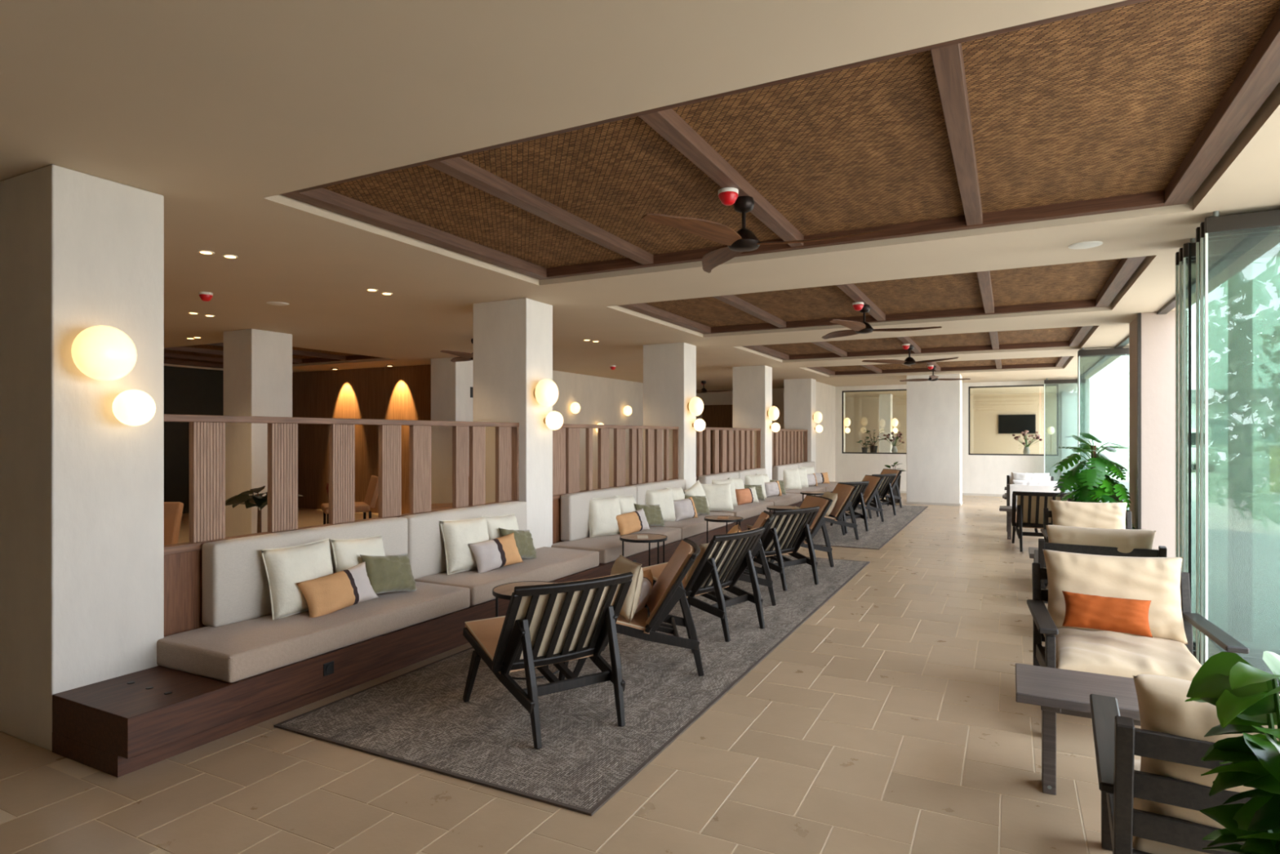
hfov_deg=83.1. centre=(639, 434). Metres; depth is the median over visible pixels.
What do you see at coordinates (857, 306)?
smoke detector
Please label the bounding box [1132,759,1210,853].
seat cushion
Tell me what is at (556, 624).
chair
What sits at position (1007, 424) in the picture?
television
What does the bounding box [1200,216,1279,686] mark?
door
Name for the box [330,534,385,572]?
square pillow
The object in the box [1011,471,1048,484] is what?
cushion
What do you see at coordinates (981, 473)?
wall
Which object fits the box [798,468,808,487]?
square pillow
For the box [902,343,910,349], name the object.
smoke detector
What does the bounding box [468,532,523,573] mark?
lumbar pillow
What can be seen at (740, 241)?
ceiling fan
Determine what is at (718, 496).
square pillow
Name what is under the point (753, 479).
square pillow
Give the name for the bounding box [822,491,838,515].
chair pillow
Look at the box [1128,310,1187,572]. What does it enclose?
column
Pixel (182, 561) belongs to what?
wall
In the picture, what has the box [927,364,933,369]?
smoke detector
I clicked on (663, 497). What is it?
square pillow
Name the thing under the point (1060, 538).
cushion
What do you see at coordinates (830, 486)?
seat cushion
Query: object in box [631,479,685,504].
backrest cushion
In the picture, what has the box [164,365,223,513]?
wall
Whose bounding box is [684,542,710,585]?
chair pillow
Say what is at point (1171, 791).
cushion
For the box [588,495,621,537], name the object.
square pillow
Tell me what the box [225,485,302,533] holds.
potted plant
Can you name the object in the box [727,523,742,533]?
chair pillow
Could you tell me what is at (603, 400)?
wall
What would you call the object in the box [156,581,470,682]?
seat cushion
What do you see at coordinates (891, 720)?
floor
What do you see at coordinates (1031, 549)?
coffee table
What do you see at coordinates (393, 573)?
square pillow
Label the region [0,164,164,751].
column
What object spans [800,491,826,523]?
side table
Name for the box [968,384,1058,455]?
window
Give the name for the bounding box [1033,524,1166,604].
wooden armchair
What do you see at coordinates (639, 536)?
menu card
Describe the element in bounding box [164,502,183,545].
lounge chair
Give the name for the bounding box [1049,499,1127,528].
cushion
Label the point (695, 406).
wall lamp
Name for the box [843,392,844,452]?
column
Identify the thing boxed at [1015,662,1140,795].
coffee table
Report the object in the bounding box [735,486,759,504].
lumbar pillow
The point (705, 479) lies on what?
backrest cushion
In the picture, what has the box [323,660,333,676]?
power socket
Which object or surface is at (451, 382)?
column
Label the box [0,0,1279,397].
ceiling
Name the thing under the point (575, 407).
globe lamp
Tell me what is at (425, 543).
backrest cushion
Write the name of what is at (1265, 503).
ground
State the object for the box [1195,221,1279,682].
door
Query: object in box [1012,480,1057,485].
cushion
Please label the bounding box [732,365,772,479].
column
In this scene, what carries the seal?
on the floor
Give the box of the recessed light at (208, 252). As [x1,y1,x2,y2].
[197,249,214,254]
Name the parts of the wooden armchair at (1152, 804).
leg, rail, armrest, post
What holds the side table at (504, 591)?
on the woven rug at (420, 717)
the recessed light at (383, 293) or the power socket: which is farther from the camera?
the recessed light at (383, 293)
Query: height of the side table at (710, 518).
0.514 m
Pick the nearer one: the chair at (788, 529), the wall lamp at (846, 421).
the chair at (788, 529)
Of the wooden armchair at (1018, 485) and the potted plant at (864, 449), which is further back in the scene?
the potted plant at (864, 449)
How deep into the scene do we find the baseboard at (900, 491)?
17.65 m
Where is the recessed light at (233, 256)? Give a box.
[222,254,238,258]
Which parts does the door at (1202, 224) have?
head rail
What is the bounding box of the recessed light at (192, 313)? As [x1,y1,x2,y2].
[187,311,199,314]
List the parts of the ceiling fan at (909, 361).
blade, motor, blade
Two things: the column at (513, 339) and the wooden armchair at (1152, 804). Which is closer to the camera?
the wooden armchair at (1152, 804)
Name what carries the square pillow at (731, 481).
on the seat cushion at (747, 510)
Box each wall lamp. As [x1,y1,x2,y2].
[71,325,155,426]
[533,378,563,430]
[687,396,705,431]
[767,405,780,431]
[812,411,822,432]
[844,417,850,433]
[891,417,897,433]
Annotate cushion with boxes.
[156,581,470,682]
[201,516,407,626]
[399,501,526,578]
[414,546,599,605]
[551,525,681,563]
[560,485,636,541]
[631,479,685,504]
[653,511,733,538]
[697,471,738,484]
[709,501,773,519]
[735,467,765,484]
[758,493,802,505]
[772,463,798,479]
[785,486,825,499]
[795,461,814,470]
[808,481,843,492]
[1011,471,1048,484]
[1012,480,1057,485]
[1042,549,1187,644]
[1043,626,1201,680]
[1045,524,1155,552]
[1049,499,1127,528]
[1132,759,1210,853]
[1133,674,1279,828]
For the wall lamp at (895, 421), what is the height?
0.480 m
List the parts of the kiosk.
lid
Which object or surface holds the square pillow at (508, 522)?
on the seat cushion at (550, 563)
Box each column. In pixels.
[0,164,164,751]
[223,328,292,537]
[431,357,473,503]
[473,297,552,548]
[643,342,696,489]
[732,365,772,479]
[783,377,815,472]
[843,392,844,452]
[879,393,892,452]
[906,373,962,506]
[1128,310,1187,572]
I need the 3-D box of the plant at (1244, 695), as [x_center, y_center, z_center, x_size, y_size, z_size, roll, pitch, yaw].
[1.290,0.840,1.311,0.478,1.320,0.459,0,0,27]
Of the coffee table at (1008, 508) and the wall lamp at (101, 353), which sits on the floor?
the coffee table at (1008, 508)
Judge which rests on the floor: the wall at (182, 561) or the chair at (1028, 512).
the chair at (1028, 512)
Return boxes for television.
[998,413,1035,433]
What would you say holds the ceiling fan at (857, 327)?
hanging from the ceiling
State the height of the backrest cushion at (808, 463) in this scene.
0.484 m
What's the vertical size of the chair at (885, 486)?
0.775 m
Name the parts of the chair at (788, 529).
rail, rail, leg, rail, rail, leg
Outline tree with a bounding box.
[1253,325,1279,455]
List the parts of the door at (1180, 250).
rail, head rail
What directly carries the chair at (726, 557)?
on the woven rug at (420, 717)
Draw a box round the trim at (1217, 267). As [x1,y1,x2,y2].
[1080,260,1235,378]
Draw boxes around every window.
[841,389,906,453]
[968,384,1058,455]
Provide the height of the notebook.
0.012 m
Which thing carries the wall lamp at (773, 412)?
attached to the column at (752, 385)
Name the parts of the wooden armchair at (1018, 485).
post, panel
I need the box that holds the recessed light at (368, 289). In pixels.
[365,288,377,291]
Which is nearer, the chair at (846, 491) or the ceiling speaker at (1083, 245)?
the ceiling speaker at (1083, 245)
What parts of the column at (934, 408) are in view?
skirting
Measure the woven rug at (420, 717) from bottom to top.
0.010 m
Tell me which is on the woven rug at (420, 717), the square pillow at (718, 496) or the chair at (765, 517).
the chair at (765, 517)
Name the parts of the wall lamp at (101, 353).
globe, globe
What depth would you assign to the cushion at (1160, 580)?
3.94 m
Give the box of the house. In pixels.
[1187,387,1279,464]
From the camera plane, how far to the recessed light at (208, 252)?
5.06 m
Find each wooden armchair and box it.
[1004,471,1053,489]
[1004,480,1064,531]
[1026,549,1248,680]
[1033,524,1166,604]
[1040,499,1132,542]
[1089,674,1279,853]
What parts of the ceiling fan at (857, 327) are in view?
blade, blade, rod, motor, blade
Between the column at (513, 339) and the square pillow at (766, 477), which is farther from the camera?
the square pillow at (766, 477)
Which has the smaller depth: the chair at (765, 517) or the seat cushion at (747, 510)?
the chair at (765, 517)
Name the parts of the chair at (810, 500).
rail, rail, leg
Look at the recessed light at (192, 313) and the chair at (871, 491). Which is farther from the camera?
the chair at (871, 491)
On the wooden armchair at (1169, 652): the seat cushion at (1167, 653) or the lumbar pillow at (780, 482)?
the seat cushion at (1167, 653)
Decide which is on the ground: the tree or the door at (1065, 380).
the tree
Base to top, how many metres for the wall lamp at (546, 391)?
0.487 m
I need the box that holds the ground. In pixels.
[1089,445,1279,674]
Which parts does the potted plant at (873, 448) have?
pot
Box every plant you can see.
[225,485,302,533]
[856,439,872,452]
[863,429,887,452]
[884,461,906,502]
[1050,431,1135,528]
[1184,650,1279,853]
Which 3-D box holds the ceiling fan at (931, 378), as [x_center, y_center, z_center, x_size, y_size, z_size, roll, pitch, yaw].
[5.811,-1.177,14.001,1.169,0.285,1.300,0,0,-8]
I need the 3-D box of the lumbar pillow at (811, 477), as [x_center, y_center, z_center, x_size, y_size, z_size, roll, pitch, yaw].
[3.524,0.944,15.017,0.400,0.266,0.199,0,0,-33]
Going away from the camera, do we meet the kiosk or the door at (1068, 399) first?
the door at (1068, 399)
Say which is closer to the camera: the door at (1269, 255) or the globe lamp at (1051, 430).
the door at (1269, 255)
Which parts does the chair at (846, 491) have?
rail, rail, leg, rail, leg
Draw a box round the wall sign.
[470,386,473,397]
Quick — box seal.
[1188,243,1191,596]
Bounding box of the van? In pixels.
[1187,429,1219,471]
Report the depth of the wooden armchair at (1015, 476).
13.18 m
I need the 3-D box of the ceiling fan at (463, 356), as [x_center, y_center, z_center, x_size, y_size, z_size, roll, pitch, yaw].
[-2.055,-1.137,9.728,1.169,0.285,1.300,0,0,-13]
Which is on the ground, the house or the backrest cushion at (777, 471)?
the house
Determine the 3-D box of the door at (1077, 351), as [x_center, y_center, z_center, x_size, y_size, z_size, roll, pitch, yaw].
[6.982,0.102,10.658,0.900,2.773,0.032,0,0,27]
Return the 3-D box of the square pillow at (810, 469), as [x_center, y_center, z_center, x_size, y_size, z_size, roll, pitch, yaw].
[3.563,0.879,15.401,0.447,0.415,0.197,0,0,-26]
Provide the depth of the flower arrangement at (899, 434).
18.99 m
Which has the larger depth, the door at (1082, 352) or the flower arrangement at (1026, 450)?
the flower arrangement at (1026, 450)
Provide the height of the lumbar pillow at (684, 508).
0.289 m
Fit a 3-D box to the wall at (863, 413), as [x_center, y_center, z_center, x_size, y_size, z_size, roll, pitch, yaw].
[8.344,0.110,24.603,11.600,2.780,0.200,0,0,27]
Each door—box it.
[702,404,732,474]
[1044,378,1085,500]
[1061,391,1087,496]
[1077,351,1128,463]
[1079,347,1128,461]
[1175,251,1279,654]
[1178,242,1279,657]
[1182,235,1279,671]
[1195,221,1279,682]
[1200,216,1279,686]
[1204,208,1279,693]
[1227,261,1252,641]
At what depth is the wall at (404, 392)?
14.04 m
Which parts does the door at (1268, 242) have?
head rail, rail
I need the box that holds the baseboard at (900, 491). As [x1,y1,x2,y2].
[899,490,1002,497]
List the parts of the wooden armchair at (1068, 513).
armrest, post, post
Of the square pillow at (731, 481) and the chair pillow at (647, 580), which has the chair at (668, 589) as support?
the chair pillow at (647, 580)
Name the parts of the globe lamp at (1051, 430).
globe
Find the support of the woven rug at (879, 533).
on the floor
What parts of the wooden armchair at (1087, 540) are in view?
armrest, post, post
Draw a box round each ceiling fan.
[440,338,473,362]
[641,195,883,273]
[696,380,732,393]
[822,304,942,339]
[862,345,958,366]
[899,365,970,382]
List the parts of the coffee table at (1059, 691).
leg panel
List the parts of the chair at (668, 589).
leg, leather seat, rail, rail, rail, leg, leg, rail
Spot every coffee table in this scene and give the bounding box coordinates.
[999,505,1012,539]
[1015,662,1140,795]
[1028,546,1048,603]
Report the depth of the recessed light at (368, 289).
6.37 m
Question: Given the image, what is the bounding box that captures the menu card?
[637,534,648,538]
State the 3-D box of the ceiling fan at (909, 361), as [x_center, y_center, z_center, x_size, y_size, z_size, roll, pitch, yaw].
[4.119,-1.177,10.610,1.300,0.285,1.169,0,0,-43]
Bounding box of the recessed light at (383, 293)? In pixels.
[380,292,392,294]
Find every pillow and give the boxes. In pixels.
[260,537,333,619]
[295,561,378,617]
[326,483,328,497]
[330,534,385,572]
[360,553,416,594]
[440,515,488,574]
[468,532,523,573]
[481,513,518,540]
[498,527,536,558]
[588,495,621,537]
[610,554,643,622]
[614,494,635,514]
[616,507,649,535]
[634,503,665,526]
[634,568,653,613]
[645,488,675,521]
[666,487,684,500]
[673,496,697,521]
[684,480,709,515]
[684,494,710,515]
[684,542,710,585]
[701,483,733,511]
[711,478,737,506]
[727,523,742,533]
[728,477,744,488]
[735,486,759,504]
[743,484,764,500]
[745,473,766,497]
[755,473,769,482]
[764,480,782,497]
[769,479,786,494]
[782,468,801,489]
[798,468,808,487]
[800,466,814,474]
[807,473,817,485]
[814,471,830,483]
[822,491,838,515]
[1062,591,1152,637]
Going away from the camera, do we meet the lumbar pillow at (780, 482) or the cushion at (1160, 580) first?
the cushion at (1160, 580)
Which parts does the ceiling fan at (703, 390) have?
motor, blade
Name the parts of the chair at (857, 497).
leg, rail, rail, leg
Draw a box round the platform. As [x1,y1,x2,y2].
[52,491,832,777]
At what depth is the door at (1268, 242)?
4.67 m
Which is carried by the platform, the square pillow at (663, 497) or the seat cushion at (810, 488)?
the seat cushion at (810, 488)
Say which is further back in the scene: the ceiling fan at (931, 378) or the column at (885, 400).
the column at (885, 400)
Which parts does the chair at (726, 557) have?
leather seat, rail, rail, leg, rail, rail, leg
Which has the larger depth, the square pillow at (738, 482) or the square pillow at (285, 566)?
the square pillow at (738, 482)
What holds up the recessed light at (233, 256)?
in the ceiling
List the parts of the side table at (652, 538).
leg, leg, leg, leg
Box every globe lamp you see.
[569,402,580,413]
[622,405,631,415]
[1047,426,1054,453]
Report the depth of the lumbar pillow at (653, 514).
8.36 m
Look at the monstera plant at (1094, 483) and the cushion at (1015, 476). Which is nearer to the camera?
the monstera plant at (1094, 483)
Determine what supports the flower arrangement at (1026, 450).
on the shelf
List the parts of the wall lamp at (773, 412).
globe, globe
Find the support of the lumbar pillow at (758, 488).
on the seat cushion at (747, 510)
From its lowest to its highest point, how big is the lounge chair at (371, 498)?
0.867 m
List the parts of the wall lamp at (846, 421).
globe, globe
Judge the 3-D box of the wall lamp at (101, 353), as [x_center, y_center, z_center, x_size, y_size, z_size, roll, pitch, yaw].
[-2.587,-0.286,3.558,0.210,0.487,0.362,0,0,27]
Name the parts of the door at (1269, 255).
head rail, rail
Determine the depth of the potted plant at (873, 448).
19.22 m
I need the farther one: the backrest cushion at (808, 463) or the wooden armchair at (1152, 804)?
the backrest cushion at (808, 463)
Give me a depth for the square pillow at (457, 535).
5.67 m
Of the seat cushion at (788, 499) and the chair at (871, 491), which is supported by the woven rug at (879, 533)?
the chair at (871, 491)
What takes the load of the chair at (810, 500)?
on the woven rug at (420, 717)
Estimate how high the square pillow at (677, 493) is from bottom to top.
0.418 m
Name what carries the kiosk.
on the ground
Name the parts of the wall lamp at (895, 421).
globe, globe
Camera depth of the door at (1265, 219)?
4.16 m
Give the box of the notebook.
[717,515,728,519]
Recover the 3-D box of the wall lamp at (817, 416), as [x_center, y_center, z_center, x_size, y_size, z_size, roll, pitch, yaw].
[4.091,-0.286,16.581,0.210,0.487,0.362,0,0,27]
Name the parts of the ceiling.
woven panel, woven panel, woven panel, woven panel, woven panel, woven panel, woven panel, woven panel, woven panel, woven panel, woven panel, woven panel, woven panel, woven panel, woven panel, woven panel, woven panel, woven panel, woven panel, woven panel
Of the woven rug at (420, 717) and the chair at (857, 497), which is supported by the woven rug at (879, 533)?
the chair at (857, 497)
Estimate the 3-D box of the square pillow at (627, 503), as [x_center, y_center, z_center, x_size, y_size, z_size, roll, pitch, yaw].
[-0.146,0.888,8.234,0.201,0.425,0.477,0,0,31]
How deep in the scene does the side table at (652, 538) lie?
6.85 m
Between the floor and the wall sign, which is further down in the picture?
the floor
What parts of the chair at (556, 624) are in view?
leg, rail, leather seat, leg, rail, leg, rail, rail, leg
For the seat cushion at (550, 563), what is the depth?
5.84 m
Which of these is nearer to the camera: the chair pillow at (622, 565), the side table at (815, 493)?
the chair pillow at (622, 565)
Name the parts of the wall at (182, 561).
panel, rail, rail, post, panel, rail, rail, post, rail, rail, post, rail, post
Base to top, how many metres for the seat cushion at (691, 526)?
0.150 m
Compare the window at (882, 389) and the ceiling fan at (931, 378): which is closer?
the ceiling fan at (931, 378)
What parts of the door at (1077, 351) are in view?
head rail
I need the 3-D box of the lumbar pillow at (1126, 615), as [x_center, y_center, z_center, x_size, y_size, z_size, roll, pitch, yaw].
[2.446,0.938,3.790,0.406,0.186,0.154,0,0,25]
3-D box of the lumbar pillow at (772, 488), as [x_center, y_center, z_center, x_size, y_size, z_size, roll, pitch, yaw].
[2.278,0.944,12.505,0.411,0.286,0.200,0,0,-31]
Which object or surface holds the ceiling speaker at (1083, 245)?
attached to the ceiling
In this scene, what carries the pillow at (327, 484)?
on the lounge chair at (371, 498)
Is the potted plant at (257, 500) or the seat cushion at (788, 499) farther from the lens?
the seat cushion at (788, 499)
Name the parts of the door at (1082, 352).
head rail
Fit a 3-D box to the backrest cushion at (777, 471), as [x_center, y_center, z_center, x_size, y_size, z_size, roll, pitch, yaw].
[2.953,0.853,14.612,0.142,0.484,1.475,0,0,27]
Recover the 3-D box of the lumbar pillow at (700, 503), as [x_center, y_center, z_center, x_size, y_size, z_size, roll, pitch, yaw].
[0.757,0.938,9.651,0.462,0.296,0.186,0,0,-40]
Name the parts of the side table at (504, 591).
leg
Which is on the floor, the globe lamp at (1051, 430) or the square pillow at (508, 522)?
the globe lamp at (1051, 430)
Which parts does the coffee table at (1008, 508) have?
leg panel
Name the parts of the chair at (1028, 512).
leg, rail, leg, rail, leather seat, rail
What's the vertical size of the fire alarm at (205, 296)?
0.075 m
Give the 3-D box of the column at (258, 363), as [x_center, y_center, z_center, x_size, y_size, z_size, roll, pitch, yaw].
[-4.805,0.110,9.094,0.550,2.780,0.560,0,0,27]
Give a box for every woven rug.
[274,555,870,815]
[813,504,928,549]
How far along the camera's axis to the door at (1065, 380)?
16.34 m
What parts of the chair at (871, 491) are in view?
leg, rail, leg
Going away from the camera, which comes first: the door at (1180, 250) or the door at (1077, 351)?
the door at (1180, 250)
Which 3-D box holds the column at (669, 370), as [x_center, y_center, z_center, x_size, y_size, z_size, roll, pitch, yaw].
[0.427,0.110,10.367,0.640,2.780,0.440,0,0,27]
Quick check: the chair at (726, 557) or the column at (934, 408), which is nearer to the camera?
the chair at (726, 557)
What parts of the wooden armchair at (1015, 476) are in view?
post, panel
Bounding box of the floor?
[0,493,1213,853]
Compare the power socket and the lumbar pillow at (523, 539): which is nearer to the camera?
the power socket
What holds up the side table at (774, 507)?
on the floor
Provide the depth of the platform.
3.58 m
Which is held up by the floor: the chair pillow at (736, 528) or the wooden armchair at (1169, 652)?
the wooden armchair at (1169, 652)
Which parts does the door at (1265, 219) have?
head rail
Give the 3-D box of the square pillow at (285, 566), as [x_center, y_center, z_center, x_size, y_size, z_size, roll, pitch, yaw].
[-2.074,0.879,4.433,0.197,0.430,0.459,0,0,33]
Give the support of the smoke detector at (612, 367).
attached to the ceiling
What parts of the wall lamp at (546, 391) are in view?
globe, globe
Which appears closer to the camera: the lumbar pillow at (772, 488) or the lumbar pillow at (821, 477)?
the lumbar pillow at (772, 488)
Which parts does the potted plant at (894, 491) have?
pot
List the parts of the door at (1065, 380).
head rail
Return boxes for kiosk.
[1266,442,1279,493]
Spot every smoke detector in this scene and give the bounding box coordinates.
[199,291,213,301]
[609,365,615,369]
[852,302,863,311]
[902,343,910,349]
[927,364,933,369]
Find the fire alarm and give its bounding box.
[718,187,738,205]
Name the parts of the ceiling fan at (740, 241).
blade, blade, rod, motor, blade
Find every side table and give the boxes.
[492,581,559,679]
[619,533,667,565]
[704,515,743,542]
[766,505,797,512]
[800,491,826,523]
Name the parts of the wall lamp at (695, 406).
globe, globe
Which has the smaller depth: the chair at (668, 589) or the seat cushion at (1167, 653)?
the seat cushion at (1167, 653)
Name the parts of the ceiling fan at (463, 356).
blade, blade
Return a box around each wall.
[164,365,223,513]
[164,381,835,635]
[292,364,431,514]
[552,370,643,490]
[696,378,1089,493]
[844,392,1056,454]
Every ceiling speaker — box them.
[266,301,288,306]
[1067,240,1102,248]
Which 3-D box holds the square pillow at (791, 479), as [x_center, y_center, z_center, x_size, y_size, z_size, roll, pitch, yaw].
[2.992,0.879,14.289,0.447,0.415,0.197,0,0,-26]
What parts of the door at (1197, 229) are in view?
head rail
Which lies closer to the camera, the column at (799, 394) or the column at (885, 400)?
the column at (799, 394)
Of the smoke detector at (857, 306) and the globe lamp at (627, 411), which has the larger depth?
the globe lamp at (627, 411)
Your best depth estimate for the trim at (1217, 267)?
6.79 m
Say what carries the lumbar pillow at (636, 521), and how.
on the seat cushion at (609, 547)
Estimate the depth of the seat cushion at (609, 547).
7.30 m
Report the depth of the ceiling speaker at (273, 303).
7.02 m
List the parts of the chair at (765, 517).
rail, rail, leg, rail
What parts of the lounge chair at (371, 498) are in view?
leg, leg, seat, backrest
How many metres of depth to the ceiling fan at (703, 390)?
17.15 m
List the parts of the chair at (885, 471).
rail, leg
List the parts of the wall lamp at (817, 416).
globe, globe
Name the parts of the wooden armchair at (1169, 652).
post, rail, armrest, leg, post, armrest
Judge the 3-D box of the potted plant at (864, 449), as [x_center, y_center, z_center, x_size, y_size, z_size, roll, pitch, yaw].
[6.201,0.312,19.819,0.324,0.375,0.465,0,0,-41]
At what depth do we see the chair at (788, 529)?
7.14 m
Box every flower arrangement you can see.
[883,431,905,452]
[1012,430,1042,453]
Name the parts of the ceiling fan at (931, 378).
blade, motor, blade, blade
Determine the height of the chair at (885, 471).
0.775 m
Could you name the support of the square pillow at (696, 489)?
on the seat cushion at (691, 526)
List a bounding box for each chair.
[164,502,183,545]
[320,475,377,524]
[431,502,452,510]
[462,571,633,749]
[573,537,703,676]
[642,526,764,641]
[738,510,776,605]
[746,494,834,569]
[752,506,819,591]
[823,482,858,539]
[830,480,869,533]
[844,475,884,521]
[869,473,896,516]
[871,468,902,507]
[1011,491,1072,551]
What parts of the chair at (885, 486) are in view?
rail, leg, rail, rail, leg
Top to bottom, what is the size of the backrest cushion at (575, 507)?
0.484 m
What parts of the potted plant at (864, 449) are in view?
pot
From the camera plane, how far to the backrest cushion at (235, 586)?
4.25 m
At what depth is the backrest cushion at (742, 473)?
12.40 m

